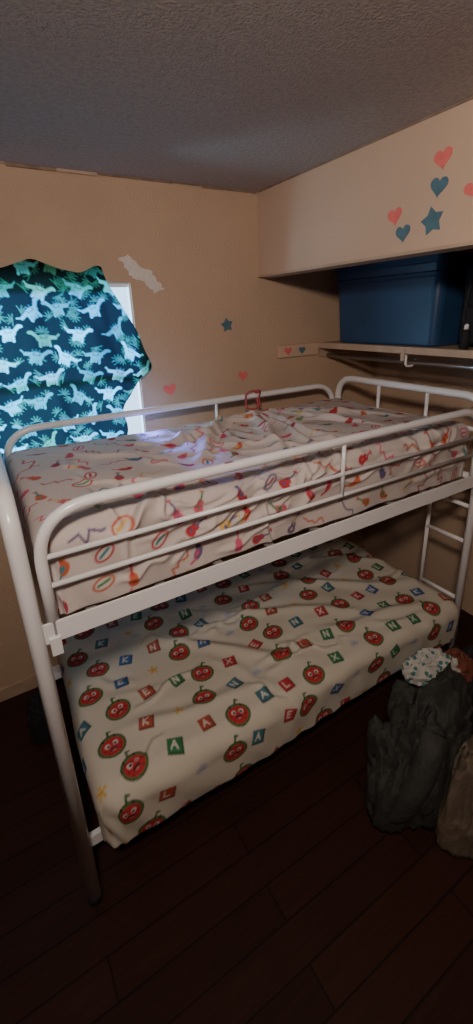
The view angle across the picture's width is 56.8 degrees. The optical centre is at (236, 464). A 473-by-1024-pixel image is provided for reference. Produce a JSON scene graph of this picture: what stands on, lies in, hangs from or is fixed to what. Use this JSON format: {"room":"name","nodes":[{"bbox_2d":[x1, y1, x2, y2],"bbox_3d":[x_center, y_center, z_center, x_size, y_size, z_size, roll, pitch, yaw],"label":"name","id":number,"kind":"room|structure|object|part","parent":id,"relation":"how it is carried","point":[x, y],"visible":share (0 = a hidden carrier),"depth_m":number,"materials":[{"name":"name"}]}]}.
{"room":"bedroom","nodes":[
{"label":"bedroom","id":0,"kind":"room"},
{"bbox_2d":[0,163,375,688],"bbox_3d":[-0.887,-0.040,2.278,4.660,2.600,0.050,-13,22,-28],"label":"wall","id":1,"kind":"structure","parent":0,"point":[201,244],"depth_m":2.38,"materials":[{"name":"paint"}]},
{"bbox_2d":[0,259,151,460],"bbox_3d":[-0.974,-0.426,2.004,1.245,0.954,0.069,-13,22,-28],"label":"curtain","id":2,"kind":"object","parent":1,"relation":"hanging from","point":[69,348],"visible":0.78,"depth_m":2.07,"materials":[{"name":"teal fabric"}]},
{"bbox_2d":[108,283,127,287],"bbox_3d":[-0.986,-0.810,1.974,1.007,0.020,0.025,-13,22,-28],"label":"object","id":3,"kind":"object","parent":1,"relation":"attached to","point":[112,285],"visible":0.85,"depth_m":2.18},
{"bbox_2d":[127,283,145,432],"bbox_3d":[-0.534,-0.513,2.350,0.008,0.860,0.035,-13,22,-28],"label":"window frame","id":4,"kind":"structure","parent":1,"relation":"attached to","point":[128,287],"depth_m":2.36,"materials":[{"name":"white plastic"}]},
{"bbox_2d":[119,254,164,292],"bbox_3d":[-0.475,-0.963,2.205,0.233,0.178,0.002,-13,22,-28],"label":"spackle patch","id":5,"kind":"object","parent":1,"relation":"attached to","point":[139,273],"visible":1,"depth_m":2.20,"materials":[{"name":"white paint"}]},
{"bbox_2d":[163,384,175,395],"bbox_3d":[-0.373,-0.417,2.447,0.075,0.070,0.002,-13,22,-28],"label":"sticker","id":6,"kind":"object","parent":1,"relation":"attached to","point":[167,389],"visible":1,"depth_m":2.44,"materials":[{"name":"paper"}]},
{"bbox_2d":[0,545,363,701],"bbox_3d":[-0.826,1.159,2.667,4.460,0.075,0.013,-13,22,-28],"label":"baseboard","id":7,"kind":"structure","parent":1,"relation":"attached to","point":[27,684],"depth_m":2.44,"materials":[{"name":"brown wood"}]},
{"bbox_2d":[221,318,232,331],"bbox_3d":[-0.056,-0.809,2.519,0.080,0.080,0.002,-13,22,-28],"label":"sticker","id":8,"kind":"object","parent":1,"relation":"attached to","point":[226,324],"visible":1,"depth_m":2.52,"materials":[{"name":"teal paper"}]},
{"bbox_2d":[238,372,247,380],"bbox_3d":[0.041,-0.540,2.667,0.066,0.061,0.002,-13,22,-28],"label":"sticker","id":9,"kind":"object","parent":1,"relation":"attached to","point":[242,375],"visible":1,"depth_m":2.67,"materials":[{"name":"red paper"}]},
{"bbox_2d":[0,609,472,1023],"bbox_3d":[0.282,1.781,1.032,4.560,0.100,4.250,-13,22,-28],"label":"floor","id":10,"kind":"structure","parent":0,"point":[273,895],"depth_m":1.55,"materials":[{"name":"red wood"}]},
{"bbox_2d":[27,690,50,744],"bbox_3d":[-0.980,1.233,2.178,0.131,0.269,0.136,-13,22,-28],"label":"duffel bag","id":11,"kind":"object","parent":10,"relation":"on","point":[37,724],"visible":0.71,"depth_m":2.13,"materials":[{"name":"black fabric"}]},
{"bbox_2d":[0,376,472,905],"bbox_3d":[0.079,0.484,2.216,2.094,1.583,1.054,-13,22,-28],"label":"bunk bed","id":12,"kind":"object","parent":10,"relation":"on","point":[38,635],"visible":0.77,"depth_m":1.42,"materials":[{"name":"white metal"}]},
{"bbox_3d":[-0.796,0.685,1.731,0.046,1.581,1.046,-13,22,-28],"label":"frame","id":13,"kind":"part","parent":12,"relation":"part of","materials":[{"name":"white metal"}]},
{"bbox_2d":[6,398,468,614],"bbox_3d":[0.067,-0.020,2.029,1.969,0.312,0.968,-13,22,-28],"label":"mattress","id":14,"kind":"object","parent":12,"relation":"on","point":[42,479],"visible":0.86,"depth_m":1.64,"materials":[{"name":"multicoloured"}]},
{"bbox_2d":[245,389,260,409],"bbox_3d":[0.097,-0.377,2.528,0.106,0.116,0.027,-13,22,-28],"label":"ribbon","id":15,"kind":"object","parent":12,"relation":"attached to","point":[257,390],"visible":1,"depth_m":2.52,"materials":[{"name":"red fabric"}]},
{"bbox_2d":[57,536,458,848],"bbox_3d":[0.142,0.874,2.287,1.955,0.258,0.997,-13,22,-28],"label":"mattress","id":16,"kind":"object","parent":12,"relation":"on","point":[171,701],"visible":0.9,"depth_m":1.97,"materials":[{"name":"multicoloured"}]},
{"bbox_3d":[0.953,0.282,2.701,0.040,1.578,1.040,-13,22,-28],"label":"frame","id":17,"kind":"part","parent":12,"relation":"part of","materials":[{"name":"white metal"}]},
{"bbox_3d":[1.088,0.408,2.510,0.022,0.860,0.022,-13,22,-28],"label":"post","id":18,"kind":"part","parent":12,"relation":"part of","materials":[{"name":"white metal"}]},
{"bbox_2d":[364,643,472,860],"bbox_3d":[0.891,1.065,1.918,0.545,0.624,0.835,7,21,24],"label":"pile","id":19,"kind":"object","parent":10,"relation":"on","point":[419,767],"visible":1,"depth_m":1.71,"materials":[{"name":"fabric"}]},
{"bbox_2d":[434,734,472,860],"bbox_3d":[0.900,1.230,1.665,0.291,0.479,0.250,-13,22,-28],"label":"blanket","id":20,"kind":"object","parent":19,"relation":"on","point":[453,753],"depth_m":1.63,"materials":[{"name":"fabric"}]},
{"bbox_2d":[0,0,472,191],"bbox_3d":[0.169,-0.744,0.079,4.660,0.100,4.350,-13,22,-28],"label":"ceiling","id":21,"kind":"structure","parent":0,"point":[248,95],"depth_m":1.23,"materials":[{"name":"white paint"}]},
{"bbox_2d":[5,162,55,171],"bbox_3d":[-0.871,-1.264,1.853,0.197,0.013,0.009,-13,22,-28],"label":"strip","id":22,"kind":"object","parent":21,"relation":"attached to","point":[9,164],"visible":1,"depth_m":1.85,"materials":[{"name":"beige wood"}]},
{"bbox_2d":[56,168,96,175],"bbox_3d":[-0.708,-1.301,1.942,0.173,0.012,0.010,-13,22,-28],"label":"strip","id":23,"kind":"object","parent":21,"relation":"attached to","point":[57,169],"visible":1,"depth_m":1.94,"materials":[{"name":"brown wood"}]},
{"bbox_2d":[97,173,172,183],"bbox_3d":[-0.474,-1.359,2.073,0.366,0.007,0.008,-13,22,-28],"label":"strip","id":24,"kind":"object","parent":21,"relation":"attached to","point":[101,174],"visible":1,"depth_m":2.06,"materials":[{"name":"beige wood"}]},
{"bbox_2d":[173,182,201,186],"bbox_3d":[-0.247,-1.412,2.199,0.157,0.005,0.007,-13,22,-28],"label":"strip","id":25,"kind":"object","parent":21,"relation":"attached to","point":[173,182],"visible":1,"depth_m":2.19,"materials":[{"name":"beige wood"}]},
{"bbox_2d":[202,185,221,189],"bbox_3d":[-0.126,-1.438,2.267,0.117,0.010,0.008,-13,22,-28],"label":"strip","id":26,"kind":"object","parent":21,"relation":"attached to","point":[203,186],"visible":1,"depth_m":2.26,"materials":[{"name":"beige wood"}]},
{"bbox_2d":[222,188,256,193],"bbox_3d":[0.018,-1.472,2.346,0.211,0.008,0.008,-13,22,-28],"label":"strip","id":27,"kind":"object","parent":21,"relation":"attached to","point":[227,189],"visible":1,"depth_m":2.34,"materials":[{"name":"beige wood"}]},
{"bbox_2d":[257,99,472,274],"bbox_3d":[0.754,-1.006,1.557,0.100,0.420,2.300,-13,22,-28],"label":"wall header","id":28,"kind":"structure","parent":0,"point":[337,210],"depth_m":1.78,"materials":[{"name":"paint"}]},
{"bbox_2d":[258,241,472,277],"bbox_3d":[0.762,-0.802,1.628,0.108,0.012,2.300,-13,22,-28],"label":"trim header","id":29,"kind":"object","parent":28,"relation":"attached to","point":[464,245],"visible":1,"depth_m":1.83,"materials":[{"name":"brown wood"}]},
{"bbox_2d":[258,96,472,192],"bbox_3d":[0.706,-1.188,1.456,0.005,0.006,2.280,-13,22,-28],"label":"trim","id":30,"kind":"structure","parent":28,"relation":"attached to","point":[470,98],"depth_m":1.69,"materials":[{"name":"beige wood"}]},
{"bbox_2d":[388,207,401,224],"bbox_3d":[0.618,-0.969,1.710,0.002,0.063,0.067,-13,22,-28],"label":"sticker","id":31,"kind":"object","parent":28,"relation":"attached to","point":[393,216],"visible":1,"depth_m":1.71,"materials":[{"name":"red paper"}]},
{"bbox_2d":[396,224,409,241],"bbox_3d":[0.644,-0.894,1.694,0.002,0.063,0.067,-13,22,-28],"label":"sticker","id":32,"kind":"object","parent":28,"relation":"attached to","point":[401,233],"visible":1,"depth_m":1.69,"materials":[{"name":"blue paper"}]},
{"bbox_2d":[421,207,442,234],"bbox_3d":[0.707,-0.886,1.585,0.002,0.093,0.091,-13,22,-28],"label":"sticker","id":33,"kind":"object","parent":28,"relation":"attached to","point":[431,222],"visible":1,"depth_m":1.58,"materials":[{"name":"blue paper"}]},
{"bbox_2d":[431,176,448,196],"bbox_3d":[0.712,-0.977,1.537,0.002,0.065,0.070,-13,22,-28],"label":"sticker","id":34,"kind":"object","parent":28,"relation":"attached to","point":[437,186],"visible":1,"depth_m":1.54,"materials":[{"name":"blue paper"}]},
{"bbox_2d":[434,146,452,169],"bbox_3d":[0.711,-1.054,1.507,0.002,0.065,0.070,-13,22,-28],"label":"sticker","id":35,"kind":"object","parent":28,"relation":"attached to","point":[441,158],"visible":1,"depth_m":1.50,"materials":[{"name":"red paper"}]},
{"bbox_2d":[464,183,472,195],"bbox_3d":[0.780,-0.913,1.442,0.002,0.062,0.063,-13,22,-28],"label":"sticker","id":36,"kind":"object","parent":28,"relation":"attached to","point":[468,190],"visible":1,"depth_m":1.45,"materials":[{"name":"red paper"}]},
{"bbox_2d":[363,249,472,614],"bbox_3d":[2.159,0.071,1.628,0.100,2.600,4.200,-13,22,-28],"label":"wall","id":37,"kind":"structure","parent":0,"point":[397,540],"depth_m":3.04,"materials":[{"name":"paint"}]},
{"bbox_2d":[277,340,472,369],"bbox_3d":[1.229,-0.479,2.028,0.895,0.112,2.300,-13,22,-28],"label":"closet shelf","id":38,"kind":"object","parent":37,"relation":"attached to","point":[335,349],"visible":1,"depth_m":2.49,"materials":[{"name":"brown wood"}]},
{"bbox_3d":[1.199,-0.439,2.010,0.028,0.028,2.280,-13,22,-28],"label":"closet rod","id":39,"kind":"part","parent":38,"relation":"part of","materials":[{"name":"silver metal"}]},
{"bbox_3d":[0.885,-0.589,2.327,0.007,0.066,0.024,-13,22,-28],"label":"bracket plate","id":40,"kind":"part","parent":38,"relation":"part of","materials":[{"name":"brown wood"}]},
{"bbox_2d":[334,251,472,346],"bbox_3d":[0.980,-0.945,2.541,0.454,0.450,0.784,-13,22,-28],"label":"storage bin","id":41,"kind":"object","parent":38,"relation":"on","point":[414,301],"visible":0.82,"depth_m":2.31,"materials":[{"name":"blue plastic"}]},
{"bbox_3d":[0.973,-1.141,2.472,0.454,0.035,0.784,-13,22,-28],"label":"lid","id":42,"kind":"part","parent":41,"relation":"part of","materials":[{"name":"blue plastic"}]},
{"bbox_2d":[459,324,470,348],"bbox_3d":[1.077,-0.604,2.056,0.044,0.114,0.044,-13,22,-28],"label":"lotion bottle","id":43,"kind":"object","parent":38,"relation":"on","point":[465,335],"visible":1,"depth_m":2.04,"materials":[{"name":"black plastic"}]},
{"bbox_2d":[459,265,472,346],"bbox_3d":[1.302,-0.783,2.061,0.378,0.437,0.380,-13,22,-28],"label":"backpack","id":44,"kind":"object","parent":38,"relation":"on","point":[467,307],"visible":0.79,"depth_m":2.08,"materials":[{"name":"black fabric"}]}
]}

